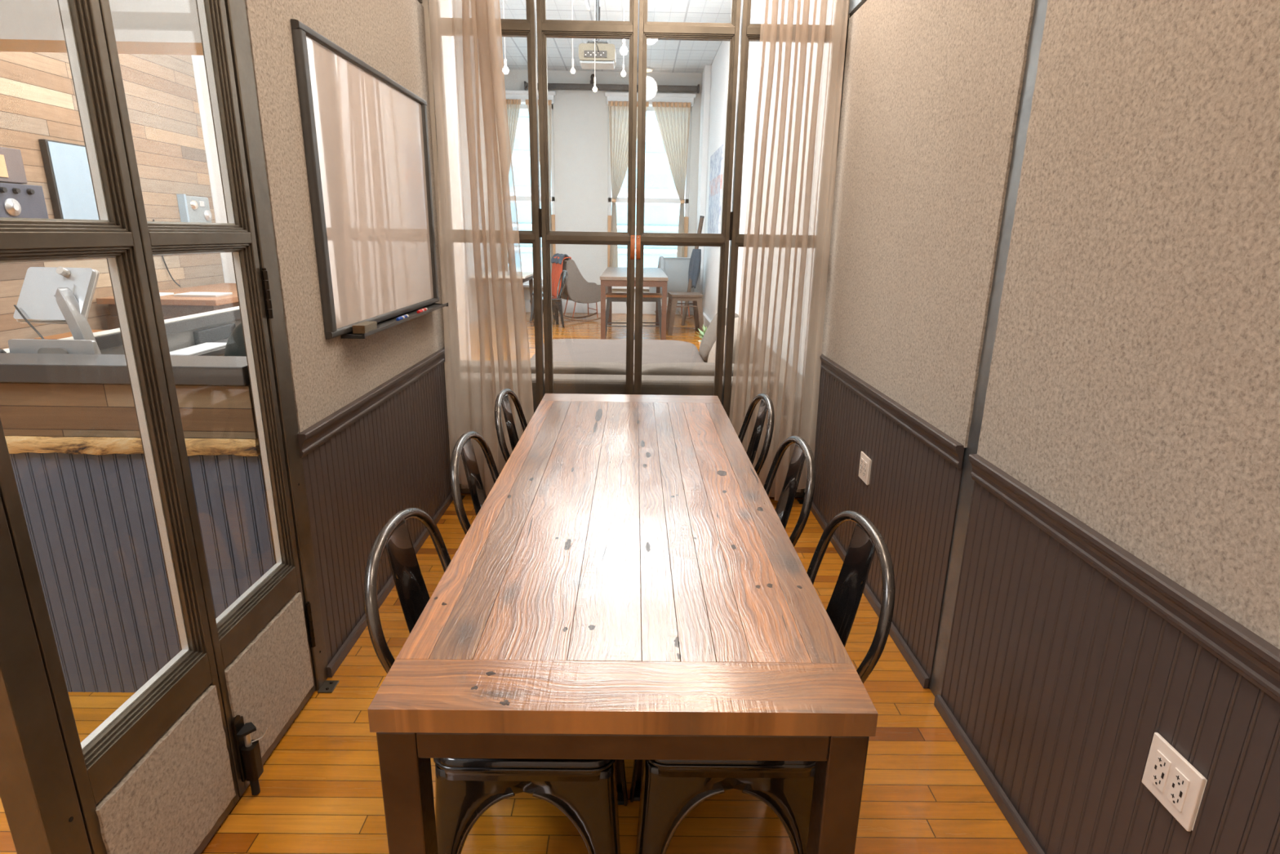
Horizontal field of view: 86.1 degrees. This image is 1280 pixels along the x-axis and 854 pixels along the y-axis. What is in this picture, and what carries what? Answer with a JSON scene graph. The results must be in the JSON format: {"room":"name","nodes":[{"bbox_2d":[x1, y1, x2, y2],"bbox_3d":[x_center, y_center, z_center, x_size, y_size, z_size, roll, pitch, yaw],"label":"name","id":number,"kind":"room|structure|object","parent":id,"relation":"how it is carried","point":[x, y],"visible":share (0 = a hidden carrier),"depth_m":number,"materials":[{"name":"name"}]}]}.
{"room":"meeting room","nodes":[
{"label":"meeting room","id":0,"kind":"room"},
{"bbox_2d":[0,51,224,349],"bbox_3d":[-4.290,-0.821,2.431,0.150,3.020,9.180,1,16,-1],"label":"wall","id":1,"kind":"structure","parent":0,"point":[37,98],"depth_m":5.71,"materials":[{"name":"brown wood"}]},
{"bbox_2d":[0,146,48,218],"bbox_3d":[-4.160,-1.560,4.473,0.130,0.523,0.550,1,16,-1],"label":"radio","id":2,"kind":"object","parent":1,"relation":"attached to","point":[16,200],"visible":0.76,"depth_m":4.57,"materials":[{"name":"grey metal"}]},
{"bbox_2d":[38,138,98,219],"bbox_3d":[-4.201,-1.821,5.204,0.056,0.600,0.660,1,16,-1],"label":"monitor","id":3,"kind":"object","parent":1,"relation":"attached to","point":[66,166],"visible":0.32,"depth_m":5.01,"materials":[{"name":"white glass"}]},
{"bbox_2d":[0,0,203,55],"bbox_3d":[-2.683,-2.050,3.378,3.050,0.320,0.250,1,16,-1],"label":"trim","id":4,"kind":"structure","parent":1,"relation":"attached to","point":[157,27],"depth_m":3.29,"materials":[{"name":"grey paint"}]},
{"bbox_2d":[152,219,180,286],"bbox_3d":[-4.212,-1.540,6.092,0.040,0.584,0.134,12,19,33],"label":"hanging cable","id":5,"kind":"object","parent":1,"relation":"hanging from","point":[153,220],"visible":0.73,"depth_m":6.13,"materials":[{"name":"black plastic"}]},
{"bbox_2d":[176,193,212,222],"bbox_3d":[-4.194,-2.043,6.487,0.090,0.290,0.390,1,16,-1],"label":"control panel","id":6,"kind":"object","parent":1,"relation":"attached to","point":[191,208],"visible":0.87,"depth_m":6.41,"materials":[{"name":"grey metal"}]},
{"bbox_2d":[191,54,235,283],"bbox_3d":[-3.087,-2.591,6.781,2.600,4.100,0.100,1,16,-1],"label":"wall","id":7,"kind":"structure","parent":0,"point":[198,64],"depth_m":6.70,"materials":[{"name":"white paint"}]},
{"bbox_2d":[244,0,451,664],"bbox_3d":[-1.064,-0.392,0.765,0.104,3.200,5.700,1,16,-1],"label":"wall","id":8,"kind":"structure","parent":0,"point":[395,458],"depth_m":2.41,"materials":[{"name":"beige paint"}]},
{"bbox_2d":[0,495,91,853],"bbox_3d":[-1.049,-0.346,0.933,0.063,3.020,0.074,1,16,-1],"label":"trim","id":9,"kind":"structure","parent":8,"relation":"attached to","point":[38,796],"depth_m":1.17,"materials":[{"name":"metal"}]},
{"bbox_2d":[0,0,239,853],"bbox_3d":[-1.044,-0.415,1.176,0.061,2.998,0.422,1,16,-1],"label":"door","id":10,"kind":"structure","parent":8,"relation":"in","point":[157,775],"depth_m":1.41,"materials":[{"name":"metal"}]},
{"bbox_2d":[98,0,315,796],"bbox_3d":[-1.020,-0.531,1.602,0.115,3.006,0.450,1,16,-1],"label":"door","id":11,"kind":"structure","parent":8,"relation":"in","point":[261,647],"depth_m":1.80,"materials":[{"name":"wood"}]},
{"bbox_2d":[224,0,339,693],"bbox_3d":[-1.030,-0.605,1.849,0.112,3.020,0.091,1,16,-1],"label":"trim","id":12,"kind":"structure","parent":8,"relation":"attached to","point":[236,13],"depth_m":1.93,"materials":[{"name":"wood"}]},
{"bbox_2d":[290,18,448,339],"bbox_3d":[-0.984,-0.899,2.723,0.083,0.946,1.266,1,16,-1],"label":"whiteboard","id":13,"kind":"object","parent":8,"relation":"attached to","point":[366,135],"visible":0.99,"depth_m":2.51,"materials":[{"name":"beige ceramic"}]},
{"bbox_2d":[352,320,377,333],"bbox_3d":[-0.980,-0.355,2.442,0.044,0.030,0.120,1,16,-1],"label":"eraser","id":14,"kind":"object","parent":13,"relation":"on","point":[365,326],"visible":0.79,"depth_m":2.40,"materials":[{"name":"fabric"}]},
{"bbox_2d":[346,302,447,337],"bbox_3d":[-0.991,-0.462,2.876,0.079,0.013,1.080,1,16,-1],"label":"marker tray","id":15,"kind":"object","parent":13,"relation":"on","point":[382,325],"depth_m":2.79,"materials":[{"name":"black metal"}]},
{"bbox_2d":[395,314,408,320],"bbox_3d":[-0.977,-0.449,2.818,0.018,0.018,0.119,1,16,-1],"label":"marker","id":16,"kind":"object","parent":13,"relation":"on","point":[405,316],"visible":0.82,"depth_m":2.80,"materials":[{"name":"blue plastic"}]},
{"bbox_2d":[416,307,427,313],"bbox_3d":[-0.979,-0.522,3.078,0.018,0.018,0.119,1,16,-1],"label":"marker","id":17,"kind":"object","parent":13,"relation":"on","point":[419,311],"visible":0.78,"depth_m":3.05,"materials":[{"name":"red plastic"}]},
{"bbox_2d":[297,346,444,457],"bbox_3d":[-1.026,-0.165,2.859,0.027,0.075,1.635,1,16,-1],"label":"trim","id":18,"kind":"structure","parent":8,"relation":"attached to","point":[323,430],"depth_m":2.52,"materials":[{"name":"brown wood"}]},
{"bbox_2d":[326,492,453,677],"bbox_3d":[-1.043,0.599,3.064,0.014,0.039,1.615,1,16,-1],"label":"baseboard","id":19,"kind":"structure","parent":8,"relation":"attached to","point":[347,646],"depth_m":2.58,"materials":[{"name":"brown wood"}]},
{"bbox_2d":[428,0,533,497],"bbox_3d":[-0.767,-1.073,3.345,0.507,3.067,0.088,1,16,-1],"label":"sheer curtain","id":20,"kind":"object","parent":8,"relation":"hanging from","point":[486,343],"visible":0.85,"depth_m":3.36,"materials":[{"name":"fabric"}]},
{"bbox_2d":[420,0,451,458],"bbox_3d":[-1.073,-1.163,3.493,0.127,3.200,0.080,1,16,-1],"label":"wall","id":21,"kind":"structure","parent":0,"point":[424,3],"depth_m":3.36,"materials":[{"name":"beige paint"}]},
{"bbox_2d":[0,312,1027,853],"bbox_3d":[-1.558,-0.098,5.729,5.800,0.080,15.100,1,16,-1],"label":"floor","id":22,"kind":"structure","parent":0,"point":[321,792],"depth_m":1.85,"materials":[{"name":"brown wood"}]},
{"bbox_2d":[34,329,106,339],"bbox_3d":[-3.898,-0.340,5.048,0.600,0.685,0.450,1,16,-1],"label":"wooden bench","id":23,"kind":"object","parent":22,"relation":"on","point":[57,336],"visible":0.02,"depth_m":4.85,"materials":[{"name":"orange wood"}]},
{"bbox_2d":[0,306,275,693],"bbox_3d":[-1.596,0.029,3.152,0.965,1.075,2.330,1,16,-1],"label":"reception desk","id":24,"kind":"object","parent":22,"relation":"on","point":[69,423],"visible":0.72,"depth_m":2.03,"materials":[{"name":"brown wood"}]},
{"bbox_2d":[8,338,97,354],"bbox_3d":[-1.810,-0.182,2.122,0.258,0.175,0.026,1,16,-1],"label":"display stand","id":25,"kind":"object","parent":24,"relation":"on","point":[15,345],"visible":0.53,"depth_m":2.10,"materials":[{"name":"silver metal"}]},
{"bbox_2d":[13,266,101,354],"bbox_3d":[-1.889,-0.331,2.261,0.319,0.384,0.196,1,16,-1],"label":"monitor","id":26,"kind":"object","parent":24,"relation":"on","point":[60,295],"visible":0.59,"depth_m":2.25,"materials":[{"name":"silver metal"}]},
{"bbox_2d":[169,342,226,355],"bbox_3d":[-1.927,-0.341,2.988,0.120,0.006,0.320,1,16,-1],"label":"paper sheet","id":27,"kind":"object","parent":24,"relation":"on","point":[207,346],"visible":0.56,"depth_m":2.97,"materials":[{"name":"white paper"}]},
{"bbox_2d":[96,283,239,329],"bbox_3d":[-3.765,-0.789,6.247,0.920,0.900,1.700,1,16,-1],"label":"work table","id":28,"kind":"object","parent":22,"relation":"on","point":[171,305],"visible":0.32,"depth_m":5.39,"materials":[{"name":"brown wood"}]},
{"bbox_2d":[159,292,173,296],"bbox_3d":[-4.024,-1.087,5.610,0.280,0.012,0.200,1,16,-1],"label":"notebook","id":29,"kind":"object","parent":28,"relation":"on","point":[160,293],"visible":0.24,"depth_m":5.63,"materials":[{"name":"white paper"}]},
{"bbox_2d":[173,292,232,297],"bbox_3d":[-3.595,-1.092,5.643,0.340,0.017,0.240,1,16,-1],"label":"laptop","id":30,"kind":"object","parent":28,"relation":"on","point":[187,294],"visible":1,"depth_m":5.56,"materials":[{"name":"silver metal"}]},
{"bbox_2d":[224,322,246,355],"bbox_3d":[-1.573,-0.019,3.338,0.542,1.068,0.634,1,16,-1],"label":"office chair","id":31,"kind":"object","parent":22,"relation":"on","point":[235,345],"visible":0.02,"depth_m":2.96,"materials":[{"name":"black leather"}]},
{"bbox_2d":[449,431,498,534],"bbox_3d":[-0.278,0.452,2.095,0.502,0.878,0.425,1,16,-1],"label":"metal chair","id":32,"kind":"object","parent":22,"relation":"on","point":[464,445],"visible":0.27,"depth_m":1.99,"materials":[{"name":"black metal"}]},
{"bbox_2d":[364,506,627,853],"bbox_3d":[-0.274,0.616,1.515,0.502,0.878,0.425,1,16,-1],"label":"metal chair","id":33,"kind":"object","parent":22,"relation":"on","point":[589,793],"visible":0.48,"depth_m":1.36,"materials":[{"name":"black metal"}]},
{"bbox_2d":[494,388,527,462],"bbox_3d":[-0.279,0.291,2.663,0.502,0.878,0.425,1,16,-1],"label":"metal chair","id":34,"kind":"object","parent":22,"relation":"on","point":[502,397],"visible":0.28,"depth_m":2.55,"materials":[{"name":"black metal"}]},
{"bbox_2d":[521,271,533,311],"bbox_3d":[-2.262,-2.210,11.623,0.860,0.760,1.400,1,16,-1],"label":"side table","id":35,"kind":"object","parent":22,"relation":"on","point":[526,276],"visible":0.19,"depth_m":12.05,"materials":[{"name":"beige paint"}]},
{"bbox_2d":[529,292,555,321],"bbox_3d":[-1.654,-2.044,11.622,0.390,0.460,0.390,1,16,-1],"label":"metal stool","id":36,"kind":"object","parent":22,"relation":"on","point":[532,304],"visible":0.27,"depth_m":11.49,"materials":[{"name":"grey metal"}]},
{"bbox_2d":[533,270,568,327],"bbox_3d":[-1.405,-2.028,10.812,0.502,0.878,0.425,-5,17,-20],"label":"metal chair","id":37,"kind":"object","parent":22,"relation":"on","point":[557,304],"visible":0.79,"depth_m":10.77,"materials":[{"name":"black metal"}]},
{"bbox_2d":[551,255,571,296],"bbox_3d":[-1.325,-2.499,11.386,0.238,0.713,0.493,-7,18,-26],"label":"throw blanket","id":38,"kind":"object","parent":37,"relation":"on","point":[557,268],"visible":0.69,"depth_m":11.34,"materials":[{"name":"orange fabric"}]},
{"bbox_2d":[551,253,570,264],"bbox_3d":[-1.304,-2.785,11.335,0.236,0.165,0.513,-7,18,-26],"label":"scarf","id":39,"kind":"object","parent":38,"relation":"on","point":[561,256],"visible":0.83,"depth_m":11.23,"materials":[{"name":"fabric"}]},
{"bbox_2d":[553,259,608,321],"bbox_3d":[-1.006,-2.323,11.591,0.838,1.021,0.649,-7,18,-26],"label":"rocking chair","id":40,"kind":"object","parent":22,"relation":"on","point":[577,289],"visible":0.7,"depth_m":11.29,"materials":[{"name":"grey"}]},
{"bbox_2d":[605,293,626,337],"bbox_3d":[-0.297,-1.470,9.299,0.410,0.660,0.410,1,16,-1],"label":"bar stool","id":41,"kind":"object","parent":22,"relation":"on","point":[613,297],"visible":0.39,"depth_m":9.10,"materials":[{"name":"orange wood"}]},
{"bbox_2d":[529,338,704,366],"bbox_3d":[-0.199,-0.509,6.319,1.520,0.433,1.400,1,16,-1],"label":"bench","id":42,"kind":"object","parent":22,"relation":"on","point":[595,350],"visible":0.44,"depth_m":6.13,"materials":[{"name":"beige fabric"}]},
{"bbox_2d":[367,393,878,853],"bbox_3d":[-0.037,0.506,2.130,0.762,0.760,2.089,1,16,-1],"label":"conference table","id":43,"kind":"object","parent":22,"relation":"on","point":[628,584],"visible":1,"depth_m":1.23,"materials":[{"name":"brown wood"}]},
{"bbox_2d":[530,360,733,412],"bbox_3d":[-0.104,-0.310,5.160,2.390,0.683,2.500,1,16,-1],"label":"sectional sofa","id":44,"kind":"object","parent":22,"relation":"on","point":[569,377],"visible":0.19,"depth_m":3.92,"materials":[{"name":"beige fabric"}]},
{"bbox_2d":[530,360,634,374],"bbox_3d":[-0.661,-0.239,4.220,1.260,0.326,0.250,1,16,-1],"label":"cushion","id":45,"kind":"object","parent":44,"relation":"on","point":[559,366],"depth_m":4.08,"materials":[{"name":"beige fabric"}]},
{"bbox_2d":[641,362,733,376],"bbox_3d":[0.399,-0.225,4.231,0.860,0.324,0.250,1,16,-1],"label":"cushion","id":46,"kind":"object","parent":44,"relation":"on","point":[667,368],"depth_m":4.09,"materials":[{"name":"beige fabric"}]},
{"bbox_2d":[699,307,738,362],"bbox_3d":[0.698,-0.799,6.035,0.319,0.476,0.640,1,16,-1],"label":"throw pillow","id":47,"kind":"object","parent":44,"relation":"on","point":[708,339],"visible":0.44,"depth_m":5.89,"materials":[{"name":"beige fabric"}]},
{"bbox_2d":[707,317,738,363],"bbox_3d":[0.713,-0.615,5.390,0.330,0.467,0.680,1,16,-1],"label":"throw pillow","id":48,"kind":"object","parent":44,"relation":"on","point":[711,358],"visible":0.15,"depth_m":5.25,"materials":[{"name":"beige fabric"}]},
{"bbox_2d":[600,266,668,339],"bbox_3d":[-0.089,-1.783,9.939,0.860,0.920,2.500,1,16,-1],"label":"bar table","id":49,"kind":"object","parent":22,"relation":"on","point":[611,277],"visible":0.8,"depth_m":8.75,"materials":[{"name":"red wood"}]},
{"bbox_2d":[633,293,662,339],"bbox_3d":[0.122,-1.484,9.370,0.410,0.660,0.410,1,16,-1],"label":"bar stool","id":50,"kind":"object","parent":22,"relation":"on","point":[647,297],"visible":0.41,"depth_m":9.17,"materials":[{"name":"orange wood"}]},
{"bbox_2d":[648,256,700,319],"bbox_3d":[0.593,-2.412,11.877,0.690,1.086,0.892,-3,16,-12],"label":"rocking chair","id":51,"kind":"object","parent":22,"relation":"on","point":[676,268],"visible":0.41,"depth_m":11.50,"materials":[{"name":"grey plastic"}]},
{"bbox_2d":[666,292,703,335],"bbox_3d":[0.675,-1.723,10.377,0.540,0.590,0.540,0,16,-4],"label":"wooden stool","id":52,"kind":"object","parent":22,"relation":"on","point":[696,297],"visible":0.98,"depth_m":10.16,"materials":[{"name":"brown wood"}]},
{"bbox_2d":[680,215,704,325],"bbox_3d":[0.851,-2.522,11.119,0.370,1.741,0.072,-8,18,-28],"label":"leaning pole","id":53,"kind":"object","parent":22,"relation":"on","point":[701,217],"visible":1,"depth_m":11.13,"materials":[{"name":"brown wood"}]},
{"bbox_2d":[688,248,701,288],"bbox_3d":[0.887,-2.574,11.139,0.201,0.622,0.171,1,16,-1],"label":"coat","id":54,"kind":"object","parent":53,"relation":"hanging from","point":[694,269],"visible":1,"depth_m":11.07,"materials":[{"name":"fabric"}]},
{"bbox_2d":[696,324,706,345],"bbox_3d":[0.823,-1.037,8.314,0.321,0.396,0.396,4,16,11],"label":"potted plant","id":55,"kind":"object","parent":22,"relation":"on","point":[702,333],"visible":0.16,"depth_m":8.30,"materials":[{"name":"green plant"}]},
{"bbox_2d":[737,393,774,475],"bbox_3d":[0.223,0.305,2.644,0.502,0.878,0.425,1,16,-1],"label":"metal chair","id":56,"kind":"object","parent":22,"relation":"on","point":[766,405],"visible":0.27,"depth_m":2.54,"materials":[{"name":"black metal"}]},
{"bbox_2d":[629,510,894,853],"bbox_3d":[0.231,0.619,1.532,0.502,0.878,0.425,1,16,-1],"label":"metal chair","id":57,"kind":"object","parent":22,"relation":"on","point":[667,791],"visible":0.41,"depth_m":1.38,"materials":[{"name":"black metal"}]},
{"bbox_2d":[763,435,815,546],"bbox_3d":[0.227,0.460,2.095,0.502,0.878,0.425,1,16,-1],"label":"metal chair","id":58,"kind":"object","parent":22,"relation":"on","point":[802,451],"visible":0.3,"depth_m":1.99,"materials":[{"name":"black metal"}]},
{"bbox_2d":[503,69,702,302],"bbox_3d":[-0.724,-4.123,12.339,4.000,4.100,0.200,1,16,-1],"label":"wall","id":59,"kind":"structure","parent":0,"point":[580,117],"depth_m":12.06,"materials":[{"name":"white paint"}]},
{"bbox_2d":[505,89,555,287],"bbox_3d":[-2.012,-4.171,12.213,1.100,3.300,0.240,1,16,-1],"label":"window","id":60,"kind":"structure","parent":59,"relation":"in","point":[522,95],"depth_m":12.06,"materials":[{"name":"white paint"}]},
{"bbox_2d":[506,97,521,156],"bbox_3d":[-2.271,-4.109,12.053,0.460,3.080,0.140,1,16,-1],"label":"curtain","id":61,"kind":"object","parent":60,"relation":"hanging from","point":[513,105],"visible":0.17,"depth_m":11.73,"materials":[{"name":"white fabric"}]},
{"bbox_2d":[524,98,553,274],"bbox_3d":[-1.753,-4.102,12.056,0.461,3.080,0.122,2,16,2],"label":"curtain","id":62,"kind":"object","parent":60,"relation":"hanging from","point":[549,100],"visible":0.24,"depth_m":11.83,"materials":[{"name":"white fabric"}]},
{"bbox_2d":[524,300,693,315],"bbox_3d":[-0.828,-2.226,12.755,3.850,0.220,0.029,1,16,-1],"label":"baseboard","id":63,"kind":"structure","parent":59,"relation":"attached to","point":[648,308],"depth_m":12.74,"materials":[{"name":"white paint"}]},
{"bbox_2d":[524,80,699,93],"bbox_3d":[-0.475,-5.773,11.662,2.960,0.120,0.210,1,16,-1],"label":"beam","id":64,"kind":"structure","parent":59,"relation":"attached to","point":[577,86],"depth_m":11.58,"materials":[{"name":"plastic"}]},
{"bbox_2d":[590,73,594,84],"bbox_3d":[-0.793,-5.880,11.578,0.100,0.160,0.100,1,16,-1],"label":"security camera","id":65,"kind":"object","parent":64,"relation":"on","point":[592,81],"visible":0.79,"depth_m":11.54,"materials":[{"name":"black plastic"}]},
{"bbox_2d":[604,92,695,288],"bbox_3d":[0.153,-4.143,12.236,1.570,3.300,0.240,1,16,-1],"label":"window","id":66,"kind":"structure","parent":59,"relation":"in","point":[610,95],"depth_m":12.14,"materials":[{"name":"white paint"}]},
{"bbox_2d":[608,99,649,266],"bbox_3d":[-0.217,-4.082,12.074,0.710,3.080,0.140,1,16,-1],"label":"curtain","id":67,"kind":"object","parent":66,"relation":"hanging from","point":[618,109],"visible":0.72,"depth_m":11.88,"materials":[{"name":"white fabric"}]},
{"bbox_2d":[651,100,691,257],"bbox_3d":[0.517,-4.072,12.082,0.680,3.080,0.123,1,16,2],"label":"curtain","id":68,"kind":"object","parent":66,"relation":"hanging from","point":[673,117],"visible":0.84,"depth_m":11.85,"materials":[{"name":"white fabric"}]},
{"bbox_2d":[499,0,731,72],"bbox_3d":[-1.494,-4.130,4.591,5.800,0.100,15.100,1,16,-1],"label":"ceiling","id":69,"kind":"structure","parent":0,"point":[662,55],"depth_m":9.80,"materials":[{"name":"tile"}]},
{"bbox_2d":[502,0,509,74],"bbox_3d":[-1.233,-3.870,6.173,0.064,1.252,0.064,1,16,-1],"label":"pendant bulb","id":70,"kind":"object","parent":69,"relation":"hanging from","point":[506,70],"visible":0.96,"depth_m":6.31,"materials":[{"name":"white glass"}]},
{"bbox_2d":[503,58,506,66],"bbox_3d":[-1.242,-3.363,6.316,0.027,0.060,0.027,1,16,-1],"label":"socket","id":71,"kind":"object","parent":70,"relation":"attached to","point":[504,60],"depth_m":6.31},
{"bbox_2d":[570,10,575,73],"bbox_3d":[-0.476,-3.313,4.776,0.036,1.541,0.036,1,16,-1],"label":"pendant bulb","id":72,"kind":"object","parent":69,"relation":"hanging from","point":[572,70],"visible":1,"depth_m":4.96,"materials":[{"name":"white glass"}]},
{"bbox_2d":[584,0,590,10],"bbox_3d":[-0.509,-4.125,6.139,0.130,0.704,0.030,5,16,14],"label":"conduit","id":73,"kind":"object","parent":69,"relation":"hanging from","point":[586,1],"visible":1,"depth_m":6.21,"materials":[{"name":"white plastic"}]},
{"bbox_2d":[592,0,597,92],"bbox_3d":[-0.317,-3.254,4.794,0.036,1.660,0.036,1,16,-1],"label":"pendant bulb","id":74,"kind":"object","parent":69,"relation":"hanging from","point":[594,88],"visible":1,"depth_m":4.98,"materials":[{"name":"white glass"}]},
{"bbox_2d":[578,0,616,69],"bbox_3d":[-0.383,-3.895,6.164,0.330,1.172,0.294,1,16,-1],"label":"ceiling projector","id":75,"kind":"object","parent":69,"relation":"hanging from","point":[605,52],"visible":0.96,"depth_m":6.20,"materials":[{"name":"white plastic"}]},
{"bbox_2d":[619,0,627,54],"bbox_3d":[-0.168,-4.397,7.278,0.090,0.805,0.090,1,16,-1],"label":"pendant bulb","id":76,"kind":"object","parent":69,"relation":"hanging from","point":[624,50],"visible":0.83,"depth_m":7.34,"materials":[{"name":"white glass"}]},
{"bbox_2d":[621,64,626,76],"bbox_3d":[-0.181,-4.444,7.680,0.060,0.935,0.060,1,16,-1],"label":"pendant bulb","id":77,"kind":"object","parent":69,"relation":"hanging from","point":[623,73],"visible":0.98,"depth_m":7.78,"materials":[{"name":"white glass"}]},
{"bbox_2d":[702,0,762,320],"bbox_3d":[1.231,-2.820,7.836,0.150,4.100,9.200,1,16,-1],"label":"wall","id":78,"kind":"structure","parent":0,"point":[719,68],"depth_m":9.49,"materials":[{"name":"white paint"}]},
{"bbox_2d":[693,64,711,328],"bbox_3d":[1.106,-2.829,7.859,0.100,4.100,9.150,1,16,-1],"label":"trim","id":79,"kind":"structure","parent":78,"relation":"attached to","point":[706,74],"depth_m":11.56,"materials":[{"name":"white paint"}]},
{"bbox_2d":[707,144,724,233],"bbox_3d":[1.125,-3.441,10.321,0.024,1.340,1.520,1,16,-1],"label":"print","id":80,"kind":"object","parent":78,"relation":"attached to","point":[717,158],"visible":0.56,"depth_m":10.09},
{"bbox_2d":[802,0,849,497],"bbox_3d":[1.069,-1.135,3.515,0.220,3.200,0.080,1,16,-1],"label":"wall","id":81,"kind":"structure","parent":0,"point":[848,0],"depth_m":3.25,"materials":[{"name":"beige paint"}]},
{"bbox_2d":[812,0,1279,853],"bbox_3d":[1.039,-0.365,0.787,0.110,3.200,5.700,1,16,-1],"label":"wall","id":82,"kind":"structure","parent":0,"point":[1055,238],"depth_m":1.55,"materials":[{"name":"beige paint"}]},
{"bbox_2d":[728,0,848,500],"bbox_3d":[0.700,-1.068,3.355,0.542,3.037,0.081,1,16,-1],"label":"sheer curtain","id":83,"kind":"object","parent":82,"relation":"hanging from","point":[802,42],"visible":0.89,"depth_m":3.36,"materials":[{"name":"fabric"}]},
{"bbox_2d":[796,492,804,503],"bbox_3d":[0.914,0.401,3.865,0.038,0.050,0.060,1,16,-1],"label":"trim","id":84,"kind":"structure","parent":82,"relation":"attached to","point":[800,500],"depth_m":3.88,"materials":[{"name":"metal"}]},
{"bbox_2d":[857,451,871,484],"bbox_3d":[0.958,0.175,2.925,0.013,0.114,0.117,1,16,-1],"label":"power outlet","id":85,"kind":"object","parent":82,"relation":"attached to","point":[865,462],"visible":1,"depth_m":2.90,"materials":[{"name":"white plastic"}]},
{"bbox_2d":[859,457,863,474],"bbox_3d":[0.953,0.169,2.945,0.003,0.067,0.033,1,16,-1],"label":"receptacle","id":86,"kind":"object","parent":85,"relation":"attached to","point":[861,462],"depth_m":2.94,"materials":[{"name":"white plastic"}]},
{"bbox_2d":[862,461,866,478],"bbox_3d":[0.954,0.181,2.903,0.003,0.067,0.033,1,16,-1],"label":"receptacle","id":87,"kind":"object","parent":85,"relation":"attached to","point":[864,463],"depth_m":2.90,"materials":[{"name":"white plastic"}]},
{"bbox_2d":[810,502,928,688],"bbox_3d":[0.947,0.629,3.070,0.014,0.039,1.645,1,16,-1],"label":"baseboard","id":88,"kind":"structure","parent":82,"relation":"attached to","point":[906,652],"depth_m":2.57,"materials":[{"name":"brown wood"}]},
{"bbox_2d":[819,354,964,469],"bbox_3d":[0.955,-0.135,2.865,0.027,0.075,1.665,1,16,-1],"label":"trim","id":89,"kind":"structure","parent":82,"relation":"attached to","point":[941,443],"depth_m":2.50,"materials":[{"name":"brown wood"}]},
{"bbox_2d":[933,694,1044,853],"bbox_3d":[0.961,1.212,1.010,0.014,0.039,2.472,1,16,-1],"label":"baseboard","id":90,"kind":"structure","parent":82,"relation":"attached to","point":[1011,814],"depth_m":1.86,"materials":[{"name":"brown wood"}]},
{"bbox_2d":[968,453,1279,702],"bbox_3d":[0.969,0.450,0.795,0.027,0.075,2.472,1,16,-1],"label":"trim","id":91,"kind":"structure","parent":82,"relation":"attached to","point":[1256,660],"depth_m":1.29,"materials":[{"name":"brown wood"}]},
{"bbox_2d":[1142,732,1207,831],"bbox_3d":[0.969,0.644,1.249,0.013,0.114,0.117,1,16,-1],"label":"power outlet","id":92,"kind":"object","parent":82,"relation":"attached to","point":[1176,784],"visible":1,"depth_m":1.24,"materials":[{"name":"white plastic"}]},
{"bbox_2d":[1149,750,1171,792],"bbox_3d":[0.965,0.638,1.270,0.003,0.067,0.033,1,16,-1],"label":"receptacle","id":93,"kind":"object","parent":92,"relation":"attached to","point":[1160,761],"depth_m":1.27,"materials":[{"name":"white plastic"}]},
{"bbox_2d":[1166,767,1190,812],"bbox_3d":[0.965,0.650,1.228,0.003,0.067,0.033,1,16,-1],"label":"receptacle","id":94,"kind":"object","parent":92,"relation":"attached to","point":[1178,779],"depth_m":1.23,"materials":[{"name":"white plastic"}]},
{"label":"outside","id":95,"kind":"structure","parent":0,"visible":0},
{"bbox_2d":[511,102,685,279],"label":"window","id":96,"kind":"structure","parent":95,"point":[659,180],"depth_m":22.72,"materials":[{"name":"white glass"}]},
{"bbox_3d":[-1.490,-3.144,2.940,5.400,0.900,0.080,1,16,-1],"label":"wall","id":97,"kind":"structure","parent":0,"visible":0},
{"bbox_2d":[459,0,544,493],"bbox_3d":[-0.760,-1.069,3.505,0.494,2.998,0.061,1,16,-1],"label":"door frame","id":98,"kind":"structure","parent":97,"relation":"in","point":[519,28],"depth_m":3.44,"materials":[{"name":"metal"}]},
{"bbox_2d":[536,0,638,394],"bbox_3d":[-0.263,-1.060,3.502,0.478,2.998,0.079,1,16,-1],"label":"door","id":99,"kind":"structure","parent":97,"relation":"in","point":[562,28],"depth_m":3.44,"materials":[{"name":"metal"}]},
{"bbox_2d":[538,208,733,239],"bbox_3d":[-0.034,-1.266,3.459,2.030,2.950,0.082,1,16,-1],"label":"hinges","id":100,"kind":"structure","parent":97,"relation":"attached to","point":[540,209],"depth_m":3.48,"materials":[{"name":"metal"}]},
{"bbox_2d":[634,0,741,403],"bbox_3d":[0.221,-1.054,3.507,0.480,2.998,0.079,1,16,-1],"label":"door","id":101,"kind":"structure","parent":97,"relation":"in","point":[648,30],"depth_m":3.44,"materials":[{"name":"metal"}]},
{"bbox_2d":[721,0,804,497],"bbox_3d":[0.713,-1.050,3.520,0.484,2.998,0.061,1,16,-1],"label":"door frame","id":102,"kind":"structure","parent":97,"relation":"in","point":[749,32],"depth_m":3.46,"materials":[{"name":"metal"}]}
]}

